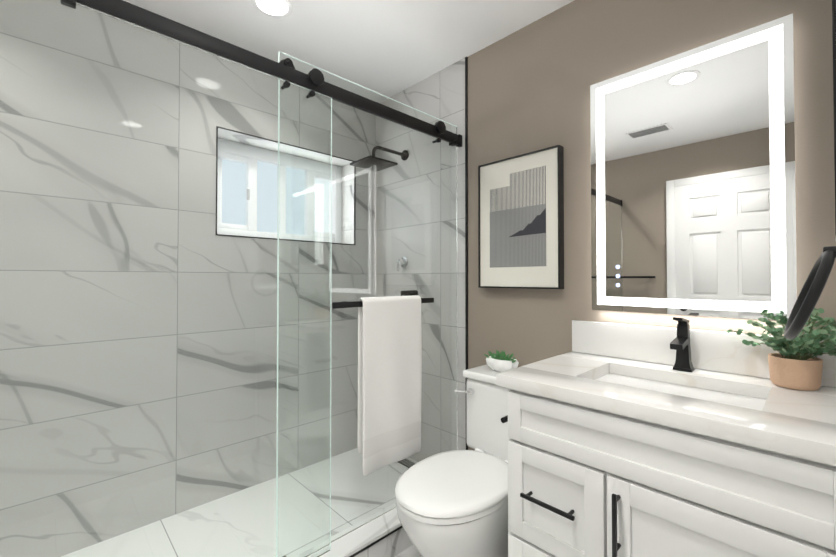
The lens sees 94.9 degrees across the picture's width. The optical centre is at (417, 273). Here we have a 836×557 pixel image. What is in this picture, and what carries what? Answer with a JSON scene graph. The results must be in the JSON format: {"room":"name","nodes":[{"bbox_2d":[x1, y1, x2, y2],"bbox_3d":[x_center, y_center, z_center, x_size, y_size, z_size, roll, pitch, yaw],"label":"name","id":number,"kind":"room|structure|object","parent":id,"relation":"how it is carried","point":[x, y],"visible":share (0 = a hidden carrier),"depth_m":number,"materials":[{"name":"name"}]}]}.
{"room":"bathroom","nodes":[
{"label":"bathroom","id":0,"kind":"room"},
{"bbox_2d":[123,0,573,97],"bbox_3d":[-0.456,-1.242,0.988,3.030,0.120,2.672,1,-1,-44],"label":"ceiling","id":1,"kind":"structure","parent":0,"point":[389,48],"depth_m":1.84,"materials":[{"name":"white paint"}]},
{"bbox_2d":[251,0,292,17],"bbox_3d":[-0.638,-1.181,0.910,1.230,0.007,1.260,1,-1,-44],"label":"recessed light","id":2,"kind":"object","parent":1,"relation":"in","point":[277,8],"visible":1,"depth_m":1.68,"materials":[{"name":"white"}]},
{"bbox_2d":[395,545,421,556],"bbox_3d":[-0.456,1.268,0.953,3.030,0.100,2.672,1,-1,-44],"label":"floor","id":3,"kind":"structure","parent":0,"point":[411,551],"depth_m":1.68,"materials":[{"name":"tile"}]},
{"bbox_2d":[319,508,412,556],"bbox_3d":[-0.679,1.151,1.187,2.530,0.140,0.137,1,-1,-44],"label":"sill","id":4,"kind":"structure","parent":3,"relation":"on","point":[384,535],"depth_m":1.61,"materials":[{"name":"stone"}]},
{"bbox_2d":[0,0,461,556],"bbox_3d":[-0.683,0.133,1.206,2.528,1.896,0.119,1,-1,-44],"label":"shower","id":5,"kind":"object","parent":4,"relation":"on","point":[228,300],"visible":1,"depth_m":1.20,"materials":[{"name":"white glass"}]},
{"bbox_2d":[358,295,421,475],"bbox_3d":[-0.117,0.467,1.695,0.338,0.733,0.050,1,-1,-44],"label":"towel","id":6,"kind":"object","parent":5,"relation":"hanging from","point":[389,327],"depth_m":1.66,"materials":[{"name":"white fabric"}]},
{"bbox_2d":[395,350,518,556],"bbox_3d":[0.223,0.786,1.512,0.746,0.880,0.424,1,-1,-44],"label":"toilet","id":7,"kind":"object","parent":3,"relation":"on","point":[453,503],"visible":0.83,"depth_m":1.34,"materials":[{"name":"white ceramic"}]},
{"bbox_2d":[484,350,518,371],"bbox_3d":[0.379,0.395,1.734,0.101,0.092,0.173,1,-1,-44],"label":"plant","id":8,"kind":"object","parent":7,"relation":"on","point":[498,362],"depth_m":1.71,"materials":[{"name":"green plant"}]},
{"bbox_2d":[496,308,835,556],"bbox_3d":[0.711,0.657,1.138,0.596,1.126,0.805,1,-1,-44],"label":"bathroom vanity","id":9,"kind":"object","parent":3,"relation":"on","point":[682,439],"visible":0.96,"depth_m":1.00,"materials":[{"name":"white wood"}]},
{"bbox_2d":[726,308,835,390],"bbox_3d":[1.009,0.206,1.079,0.194,0.226,0.242,1,-1,-44],"label":"plant","id":10,"kind":"object","parent":9,"relation":"on","point":[764,362],"depth_m":1.08,"materials":[{"name":"green plant"}]},
{"bbox_2d":[390,0,835,449],"bbox_3d":[0.527,0.031,1.916,0.202,2.400,2.672,1,-1,-44],"label":"wall","id":11,"kind":"structure","parent":0,"point":[525,89],"depth_m":1.65,"materials":[{"name":"paint"}]},
{"bbox_2d":[478,145,563,288],"bbox_3d":[0.471,-0.241,1.811,0.042,0.620,0.430,1,-1,-44],"label":"framed artwork","id":12,"kind":"object","parent":11,"relation":"attached to","point":[521,221],"visible":1,"depth_m":1.77,"materials":[{"name":"black"}]},
{"bbox_2d":[590,13,796,320],"bbox_3d":[0.917,-0.312,1.353,0.035,0.910,0.590,1,-1,-44],"label":"led mirror","id":13,"kind":"object","parent":11,"relation":"attached to","point":[693,202],"visible":0.96,"depth_m":1.29,"materials":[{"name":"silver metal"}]},
{"bbox_3d":[0.366,0.006,0.116,3.030,2.400,0.200,1,-1,-44],"label":"wall","id":14,"kind":"structure","parent":0,"visible":0},
{"bbox_2d":[784,246,835,339],"bbox_3d":[0.786,0.034,0.739,0.186,0.197,0.121,1,-1,-44],"label":"towel ring","id":15,"kind":"object","parent":14,"relation":"attached to","point":[810,294],"visible":1,"depth_m":0.71,"materials":[{"name":"black metal"}]}
]}

